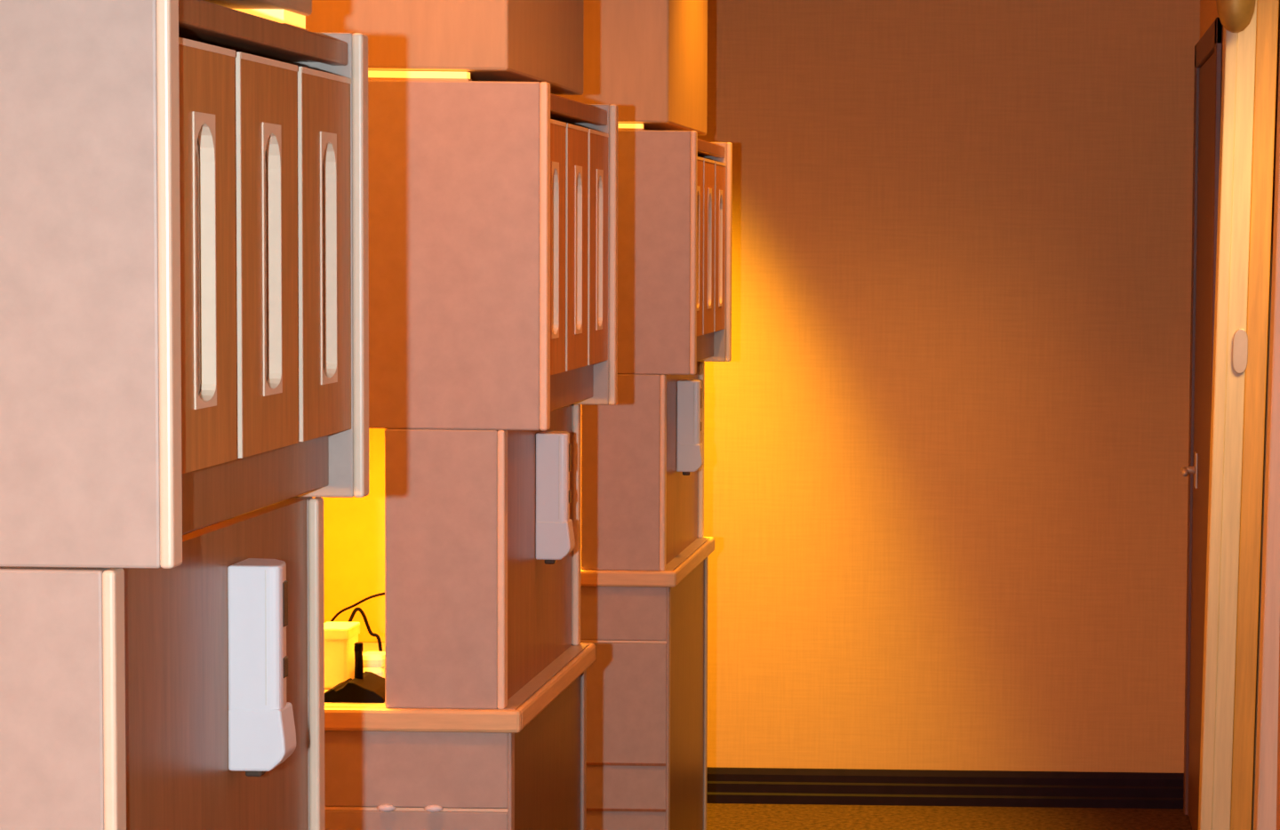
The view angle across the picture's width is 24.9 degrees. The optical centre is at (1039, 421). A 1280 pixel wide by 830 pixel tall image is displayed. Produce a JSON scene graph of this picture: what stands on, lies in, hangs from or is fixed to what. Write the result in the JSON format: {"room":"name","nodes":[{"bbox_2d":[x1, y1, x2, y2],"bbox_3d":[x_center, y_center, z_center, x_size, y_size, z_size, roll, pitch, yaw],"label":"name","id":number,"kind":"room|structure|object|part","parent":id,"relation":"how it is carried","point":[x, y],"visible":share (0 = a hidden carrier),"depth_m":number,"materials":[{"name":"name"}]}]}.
{"room":"office","nodes":[
{"label":"office","id":0,"kind":"room"},
{"bbox_2d":[706,803,1192,829],"bbox_3d":[0.322,1.483,3.529,3.720,0.100,9.860,1,4,0],"label":"floor","id":1,"kind":"structure","parent":0,"point":[719,816],"depth_m":8.16,"materials":[{"name":"brown carpet"}]},
{"bbox_2d":[324,670,586,829],"bbox_3d":[-1.137,0.898,4.913,0.584,0.861,0.767,1,4,0],"label":"base cabinet","id":2,"kind":"object","parent":1,"relation":"on","point":[534,778],"visible":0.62,"depth_m":4.53,"materials":[{"name":"brown laminate"}]},
{"bbox_3d":[-1.038,0.614,4.520,0.030,0.012,0.018,1,4,0],"label":"knob","id":3,"kind":"part","parent":2,"relation":"part of","materials":[{"name":"white plastic"}]},
{"bbox_3d":[-1.140,0.919,4.562,0.578,0.861,0.030,1,4,0],"label":"panel","id":4,"kind":"part","parent":2,"relation":"part of","materials":[{"name":"laminate"}]},
{"bbox_3d":[-0.963,0.615,4.520,0.030,0.012,0.018,1,4,0],"label":"knob","id":5,"kind":"part","parent":2,"relation":"part of","materials":[{"name":"white plastic"}]},
{"bbox_2d":[324,642,595,733],"bbox_3d":[-1.123,0.450,4.893,0.600,0.036,0.774,1,4,0],"label":"countertop","id":6,"kind":"structure","parent":2,"relation":"on","point":[536,695],"depth_m":4.51,"materials":[{"name":"brown wood"}]},
{"bbox_2d":[324,622,359,688],"bbox_3d":[-1.170,0.390,4.734,0.058,0.102,0.084,1,4,0],"label":"carton","id":7,"kind":"object","parent":6,"relation":"on","point":[340,638],"visible":0.62,"depth_m":4.70,"materials":[{"name":"white cardboard"}]},
{"bbox_3d":[-1.169,0.349,4.732,0.058,0.020,0.084,1,4,0],"label":"lid","id":8,"kind":"part","parent":7,"relation":"part of","materials":[{"name":"white paper"}]},
{"bbox_2d":[312,428,386,642],"bbox_3d":[-1.229,0.186,5.242,0.380,0.444,0.018,1,4,0],"label":"wall","id":9,"kind":"structure","parent":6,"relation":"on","point":[354,528],"depth_m":5.24,"materials":[{"name":"yellow paint"}]},
{"bbox_2d":[324,642,384,703],"bbox_3d":[-1.105,0.404,4.625,0.103,0.090,0.120,1,4,0],"label":"telephone","id":10,"kind":"object","parent":6,"relation":"on","point":[366,687],"visible":0.9,"depth_m":4.57,"materials":[{"name":"black plastic"}]},
{"bbox_3d":[-1.105,0.390,4.614,0.014,0.062,0.014,1,4,0],"label":"post","id":11,"kind":"part","parent":10,"relation":"part of","materials":[{"name":"black plastic"}]},
{"bbox_2d":[329,592,384,622],"bbox_3d":[-1.138,0.359,4.832,0.187,0.145,0.048,-1,4,-26],"label":"cable","id":12,"kind":"object","parent":6,"relation":"on","point":[380,594],"visible":0.46,"depth_m":4.81,"materials":[{"name":"black plastic"}]},
{"bbox_2d":[347,607,382,651],"bbox_3d":[-1.140,0.374,4.788,0.072,0.122,0.006,1,4,0],"label":"cable","id":13,"kind":"object","parent":6,"relation":"on","point":[356,609],"visible":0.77,"depth_m":4.79,"materials":[{"name":"black plastic"}]},
{"bbox_2d":[362,651,384,678],"bbox_3d":[-1.111,0.414,4.736,0.048,0.056,0.060,1,4,0],"label":"pack","id":14,"kind":"object","parent":6,"relation":"on","point":[373,662],"visible":0.39,"depth_m":4.71,"materials":[{"name":"paper"}]},
{"bbox_2d":[384,404,581,709],"bbox_3d":[-0.943,0.212,4.878,0.190,0.445,0.752,1,4,0],"label":"column","id":15,"kind":"structure","parent":6,"relation":"on","point":[472,615],"depth_m":4.51,"materials":[{"name":"laminate"}]},
{"bbox_3d":[-0.949,0.234,4.519,0.178,0.445,0.030,1,4,0],"label":"panel","id":16,"kind":"part","parent":15,"relation":"part of","materials":[{"name":"laminate"}]},
{"bbox_3d":[-0.870,0.213,4.879,0.019,0.445,0.692,1,4,0],"label":"panel","id":17,"kind":"part","parent":15,"relation":"part of","materials":[{"name":"brown wood"}]},
{"bbox_2d":[535,431,575,564],"bbox_3d":[-0.829,0.131,4.880,0.060,0.226,0.077,1,4,0],"label":"dispenser","id":18,"kind":"object","parent":15,"relation":"attached to","point":[555,535],"visible":1,"depth_m":4.84,"materials":[{"name":"white plastic"}]},
{"bbox_3d":[-0.948,0.189,5.239,0.178,0.445,0.028,1,4,0],"label":"panel","id":19,"kind":"part","parent":15,"relation":"part of","materials":[{"name":"laminate"}]},
{"bbox_3d":[-0.858,0.856,4.859,0.020,0.757,0.568,1,4,0],"label":"cabinet door","id":20,"kind":"part","parent":2,"relation":"part of","materials":[{"name":"brown laminate"}]},
{"bbox_2d":[580,556,708,829],"bbox_3d":[-1.135,0.778,6.836,0.584,0.861,0.754,1,4,0],"label":"base cabinet","id":21,"kind":"object","parent":1,"relation":"on","point":[647,679],"visible":0.48,"depth_m":6.46,"materials":[{"name":"brown laminate"}]},
{"bbox_3d":[-1.139,0.800,6.478,0.578,0.861,0.030,1,4,0],"label":"panel","id":22,"kind":"part","parent":21,"relation":"part of","materials":[{"name":"laminate"}]},
{"bbox_2d":[580,536,714,587],"bbox_3d":[-1.122,0.331,6.809,0.600,0.036,0.774,1,4,0],"label":"countertop","id":23,"kind":"structure","parent":21,"relation":"on","point":[684,564],"depth_m":6.43,"materials":[{"name":"brown wood"}]},
{"bbox_2d":[580,404,581,536],"bbox_3d":[-1.228,0.067,7.158,0.380,0.444,0.018,1,4,0],"label":"board","id":24,"kind":"object","parent":23,"relation":"on","point":[580,404],"visible":0.02,"depth_m":7.16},
{"bbox_2d":[580,361,704,570],"bbox_3d":[-0.941,0.093,6.795,0.190,0.445,0.752,1,4,0],"label":"column","id":25,"kind":"structure","parent":23,"relation":"on","point":[639,513],"depth_m":6.43,"materials":[{"name":"laminate"}]},
{"bbox_3d":[-0.947,0.115,6.435,0.178,0.445,0.030,1,4,0],"label":"panel","id":26,"kind":"part","parent":25,"relation":"part of","materials":[{"name":"laminate"}]},
{"bbox_3d":[-0.869,0.093,6.796,0.019,0.445,0.692,1,4,0],"label":"panel","id":27,"kind":"part","parent":25,"relation":"part of","materials":[{"name":"brown wood"}]},
{"bbox_2d":[676,379,703,475],"bbox_3d":[-0.828,0.015,6.752,0.060,0.226,0.077,1,4,0],"label":"dispenser","id":28,"kind":"object","parent":25,"relation":"attached to","point":[690,457],"visible":1,"depth_m":6.72,"materials":[{"name":"white plastic"}]},
{"bbox_3d":[-0.947,0.070,7.155,0.178,0.445,0.028,1,4,0],"label":"panel","id":29,"kind":"part","parent":25,"relation":"part of","materials":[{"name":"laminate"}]},
{"bbox_3d":[-0.857,0.737,6.776,0.020,0.757,0.568,1,4,0],"label":"cabinet door","id":30,"kind":"part","parent":21,"relation":"part of","materials":[{"name":"brown laminate"}]},
{"bbox_3d":[-1.138,0.756,7.197,0.578,0.861,0.030,1,4,0],"label":"panel","id":31,"kind":"part","parent":21,"relation":"part of","materials":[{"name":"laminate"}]},
{"bbox_3d":[-1.138,1.017,2.990,0.584,0.861,0.751,1,4,0],"label":"base cabinet","id":32,"kind":"object","parent":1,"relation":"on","visible":0},
{"bbox_3d":[-1.125,0.570,2.962,0.600,0.036,0.774,1,4,0],"label":"countertop","id":33,"kind":"structure","parent":32,"relation":"on","visible":0},
{"bbox_2d":[0,496,325,829],"bbox_3d":[-0.930,0.332,2.947,0.190,0.445,0.752,1,4,0],"label":"column","id":34,"kind":"structure","parent":33,"relation":"on","point":[114,682],"depth_m":2.71,"materials":[{"name":"laminate"}]},
{"bbox_3d":[-0.936,0.354,2.588,0.178,0.445,0.030,1,4,0],"label":"panel","id":35,"kind":"part","parent":34,"relation":"part of","materials":[{"name":"laminate"}]},
{"bbox_3d":[-0.858,0.333,2.948,0.019,0.445,0.692,1,4,0],"label":"panel","id":36,"kind":"part","parent":34,"relation":"part of","materials":[{"name":"brown wood"}]},
{"bbox_3d":[-0.935,0.310,3.307,0.178,0.445,0.028,1,4,0],"label":"panel","id":37,"kind":"part","parent":34,"relation":"part of","materials":[{"name":"laminate"}]},
{"bbox_2d":[227,558,295,776],"bbox_3d":[-0.818,0.261,3.005,0.060,0.226,0.077,1,4,0],"label":"dispenser","id":38,"kind":"object","parent":34,"relation":"attached to","point":[262,734],"visible":1,"depth_m":2.97,"materials":[{"name":"white plastic"}]},
{"bbox_2d":[697,0,1279,773],"bbox_3d":[0.393,-0.242,8.311,3.620,2.750,0.100,1,4,0],"label":"wall","id":39,"kind":"structure","parent":0,"point":[947,422],"depth_m":8.27,"materials":[{"name":"paint"}]},
{"bbox_2d":[706,767,1183,808],"bbox_3d":[-0.499,1.073,8.333,1.867,0.103,0.020,1,4,0],"label":"baseboard","id":40,"kind":"structure","parent":39,"relation":"attached to","point":[748,786],"depth_m":8.33,"materials":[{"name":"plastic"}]},
{"bbox_2d":[1199,0,1279,829],"bbox_3d":[0.506,0.066,3.390,0.120,2.750,9.760,1,4,0],"label":"wall","id":41,"kind":"structure","parent":0,"point":[1208,8],"depth_m":7.06,"materials":[{"name":"beige paint"}]},
{"bbox_2d":[1180,16,1223,829],"bbox_3d":[0.434,0.061,7.718,0.084,2.220,1.020,1,4,0],"label":"door","id":42,"kind":"structure","parent":41,"relation":"in","point":[1208,51],"depth_m":7.83,"materials":[{"name":"brown wood"}]},
{"bbox_3d":[0.415,0.139,7.913,0.048,0.100,0.140,1,4,0],"label":"handle","id":43,"kind":"part","parent":42,"relation":"part of","materials":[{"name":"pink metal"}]},
{"bbox_2d":[1198,0,1279,829],"bbox_3d":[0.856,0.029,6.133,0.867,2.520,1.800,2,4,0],"label":"door frame","id":44,"kind":"structure","parent":41,"relation":"in","point":[1250,55],"depth_m":6.92,"materials":[{"name":"brown wood"}]},
{"bbox_3d":[0.438,-0.035,6.969,0.030,2.520,0.093,2,4,0],"label":"frame","id":45,"kind":"part","parent":44,"relation":"part of","materials":[{"name":"brown wood"}]},
{"bbox_2d":[1216,0,1255,32],"bbox_3d":[0.468,-1.053,6.797,0.100,0.250,0.120,1,4,0],"label":"wall fitting","id":46,"kind":"object","parent":44,"relation":"attached to","point":[1235,16],"visible":1,"depth_m":6.76,"materials":[{"name":"brown metal"}]},
{"bbox_3d":[0.493,0.072,5.274,0.144,2.520,0.080,2,4,0],"label":"frame","id":47,"kind":"part","parent":44,"relation":"part of","materials":[{"name":"brown wood"}]},
{"bbox_3d":[-1.471,0.039,3.440,0.100,2.750,9.860,1,4,0],"label":"wall","id":48,"kind":"structure","parent":0,"visible":0},
{"bbox_2d":[0,0,368,568],"bbox_3d":[-1.096,-0.160,2.917,0.640,0.533,0.752,1,4,0],"label":"upper cabinet","id":49,"kind":"object","parent":48,"relation":"attached to","point":[184,184],"visible":1,"depth_m":2.56,"materials":[{"name":"laminate"}]},
{"bbox_3d":[-1.102,-0.138,2.557,0.628,0.533,0.030,1,4,0],"label":"panel","id":50,"kind":"part","parent":49,"relation":"part of","materials":[{"name":"laminate"}]},
{"bbox_2d":[195,137,200,394],"bbox_3d":[-0.815,-0.152,2.689,0.022,0.276,0.066,1,4,0],"label":"handle","id":51,"kind":"object","parent":49,"relation":"on","point":[197,140],"depth_m":2.72,"materials":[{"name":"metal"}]},
{"bbox_3d":[-0.795,-0.152,2.689,0.014,0.278,0.068,1,4,0],"label":"slot frame","id":52,"kind":"part","parent":49,"relation":"part of","materials":[{"name":"beige plastic"}]},
{"bbox_3d":[-0.800,-0.155,2.684,0.020,0.400,0.222,1,4,0],"label":"door","id":53,"kind":"part","parent":49,"relation":"part of","materials":[{"name":"brown laminate"}]},
{"bbox_3d":[-1.113,-0.401,2.902,0.600,0.018,0.690,1,4,0],"label":"panel","id":54,"kind":"part","parent":49,"relation":"part of","materials":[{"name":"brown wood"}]},
{"bbox_2d":[202,0,311,15],"bbox_3d":[-1.119,-0.850,2.874,0.577,0.877,0.742,1,4,0],"label":"pillar","id":55,"kind":"structure","parent":49,"relation":"on","point":[302,7],"depth_m":3.14,"materials":[{"name":"brown wood"}]},
{"bbox_3d":[-0.799,-0.398,2.901,0.020,0.027,0.690,1,4,0],"label":"rail","id":56,"kind":"part","parent":49,"relation":"part of","materials":[{"name":"brown wood"}]},
{"bbox_2d":[264,151,267,381],"bbox_3d":[-0.815,-0.167,2.924,0.022,0.276,0.066,1,4,0],"label":"handle","id":57,"kind":"object","parent":49,"relation":"on","point":[266,152],"depth_m":2.95,"materials":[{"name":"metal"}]},
{"bbox_3d":[-0.800,-0.170,2.919,0.020,0.400,0.216,1,4,0],"label":"door","id":58,"kind":"part","parent":49,"relation":"part of","materials":[{"name":"brown laminate"}]},
{"bbox_2d":[233,8,308,31],"bbox_3d":[-0.969,-0.459,3.223,0.255,0.027,0.098,1,4,0],"label":"strip light","id":59,"kind":"object","parent":49,"relation":"on","point":[285,17],"visible":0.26,"depth_m":3.17,"materials":[{"name":"beige plastic"}]},
{"bbox_3d":[-0.795,-0.166,2.924,0.014,0.278,0.068,1,4,0],"label":"slot frame","id":60,"kind":"part","parent":49,"relation":"part of","materials":[{"name":"beige plastic"}]},
{"bbox_3d":[-1.102,-0.182,3.276,0.628,0.533,0.030,1,4,0],"label":"panel","id":61,"kind":"part","parent":49,"relation":"part of","materials":[{"name":"laminate"}]},
{"bbox_3d":[-0.800,-0.184,3.151,0.020,0.400,0.216,1,4,0],"label":"door","id":62,"kind":"part","parent":49,"relation":"part of","materials":[{"name":"brown laminate"}]},
{"bbox_3d":[-0.795,-0.181,3.157,0.014,0.278,0.068,1,4,0],"label":"slot frame","id":63,"kind":"part","parent":49,"relation":"part of","materials":[{"name":"beige plastic"}]},
{"bbox_2d":[368,80,618,431],"bbox_3d":[-1.095,-0.285,4.847,0.640,0.548,0.752,1,4,0],"label":"upper cabinet","id":64,"kind":"object","parent":48,"relation":"attached to","point":[493,204],"visible":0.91,"depth_m":4.48,"materials":[{"name":"brown wood"}]},
{"bbox_2d":[368,70,471,80],"bbox_3d":[-1.106,-0.544,4.475,0.419,0.014,0.030,1,4,0],"label":"strip light","id":65,"kind":"object","parent":64,"relation":"on","point":[372,75],"visible":0.36,"depth_m":4.46,"materials":[{"name":"beige plastic"}]},
{"bbox_2d":[368,77,471,80],"bbox_3d":[-1.106,-0.539,4.475,0.419,0.004,0.030,1,4,0],"label":"light fixture","id":66,"kind":"object","parent":65,"relation":"on","point":[369,78],"depth_m":4.46,"materials":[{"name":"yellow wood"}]},
{"bbox_2d":[305,0,583,95],"bbox_3d":[-1.118,-0.980,4.804,0.577,0.877,0.742,1,4,0],"label":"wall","id":67,"kind":"structure","parent":64,"relation":"on","point":[540,41],"depth_m":4.46,"materials":[{"name":"paint"}]},
{"bbox_3d":[-1.101,-0.263,4.488,0.628,0.548,0.030,1,4,0],"label":"panel","id":68,"kind":"part","parent":64,"relation":"part of","materials":[{"name":"laminate"}]},
{"bbox_3d":[-0.794,-0.278,4.620,0.014,0.286,0.068,1,4,0],"label":"slot frame","id":69,"kind":"part","parent":64,"relation":"part of","materials":[{"name":"beige plastic"}]},
{"bbox_3d":[-0.799,-0.282,4.615,0.020,0.412,0.222,1,4,0],"label":"door","id":70,"kind":"part","parent":64,"relation":"part of","materials":[{"name":"brown laminate"}]},
{"bbox_3d":[-1.112,-0.533,4.832,0.600,0.018,0.690,1,4,0],"label":"panel","id":71,"kind":"part","parent":64,"relation":"part of","materials":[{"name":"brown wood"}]},
{"bbox_3d":[-0.798,-0.296,4.850,0.020,0.412,0.216,1,4,0],"label":"door","id":72,"kind":"part","parent":64,"relation":"part of","materials":[{"name":"brown laminate"}]},
{"bbox_3d":[-0.794,-0.292,4.855,0.014,0.286,0.068,1,4,0],"label":"slot frame","id":73,"kind":"part","parent":64,"relation":"part of","materials":[{"name":"beige plastic"}]},
{"bbox_3d":[-0.798,-0.530,4.832,0.020,0.028,0.690,1,4,0],"label":"rail","id":74,"kind":"part","parent":64,"relation":"part of","materials":[{"name":"brown wood"}]},
{"bbox_3d":[-1.100,-0.308,5.207,0.628,0.548,0.030,1,4,0],"label":"panel","id":75,"kind":"part","parent":64,"relation":"part of","materials":[{"name":"laminate"}]},
{"bbox_3d":[-0.798,-0.311,5.082,0.020,0.412,0.216,1,4,0],"label":"door","id":76,"kind":"part","parent":64,"relation":"part of","materials":[{"name":"brown laminate"}]},
{"bbox_3d":[-0.794,-0.307,5.088,0.014,0.286,0.068,1,4,0],"label":"slot frame","id":77,"kind":"part","parent":64,"relation":"part of","materials":[{"name":"beige plastic"}]},
{"bbox_2d":[617,129,732,375],"bbox_3d":[-1.093,-0.405,6.764,0.640,0.548,0.752,1,4,0],"label":"upper cabinet","id":78,"kind":"object","parent":48,"relation":"attached to","point":[675,188],"visible":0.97,"depth_m":6.40,"materials":[{"name":"brown wood"}]},
{"bbox_2d":[618,123,644,129],"bbox_3d":[-1.102,-0.663,6.391,0.424,0.014,0.030,1,4,0],"label":"strip light","id":79,"kind":"object","parent":78,"relation":"on","point":[621,126],"visible":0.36,"depth_m":6.38,"materials":[{"name":"beige plastic"}]},
{"bbox_2d":[557,0,707,135],"bbox_3d":[-1.116,-1.099,6.721,0.577,0.877,0.742,1,4,0],"label":"wall","id":80,"kind":"structure","parent":78,"relation":"on","point":[647,59],"depth_m":6.37,"materials":[{"name":"paint"}]},
{"bbox_3d":[-1.099,-0.382,6.404,0.628,0.548,0.030,1,4,0],"label":"panel","id":81,"kind":"part","parent":78,"relation":"part of","materials":[{"name":"laminate"}]},
{"bbox_3d":[-0.792,-0.397,6.536,0.014,0.286,0.068,1,4,0],"label":"slot frame","id":82,"kind":"part","parent":78,"relation":"part of","materials":[{"name":"beige plastic"}]},
{"bbox_3d":[-0.797,-0.401,6.531,0.020,0.412,0.222,1,4,0],"label":"door","id":83,"kind":"part","parent":78,"relation":"part of","materials":[{"name":"brown laminate"}]},
{"bbox_3d":[-1.110,-0.652,6.748,0.600,0.018,0.690,1,4,0],"label":"panel","id":84,"kind":"part","parent":78,"relation":"part of","materials":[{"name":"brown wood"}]},
{"bbox_3d":[-0.797,-0.415,6.766,0.020,0.412,0.216,1,4,0],"label":"door","id":85,"kind":"part","parent":78,"relation":"part of","materials":[{"name":"brown laminate"}]},
{"bbox_3d":[-0.792,-0.412,6.772,0.014,0.286,0.068,1,4,0],"label":"slot frame","id":86,"kind":"part","parent":78,"relation":"part of","materials":[{"name":"beige plastic"}]},
{"bbox_3d":[-0.796,-0.650,6.748,0.020,0.028,0.690,1,4,0],"label":"rail","id":87,"kind":"part","parent":78,"relation":"part of","materials":[{"name":"brown wood"}]},
{"bbox_3d":[-1.099,-0.427,7.123,0.628,0.548,0.030,1,4,0],"label":"panel","id":88,"kind":"part","parent":78,"relation":"part of","materials":[{"name":"laminate"}]},
{"bbox_3d":[-0.797,-0.430,6.999,0.020,0.412,0.216,1,4,0],"label":"door","id":89,"kind":"part","parent":78,"relation":"part of","materials":[{"name":"brown laminate"}]},
{"bbox_3d":[-0.792,-0.426,7.004,0.014,0.286,0.068,1,4,0],"label":"slot frame","id":90,"kind":"part","parent":78,"relation":"part of","materials":[{"name":"beige plastic"}]}
]}

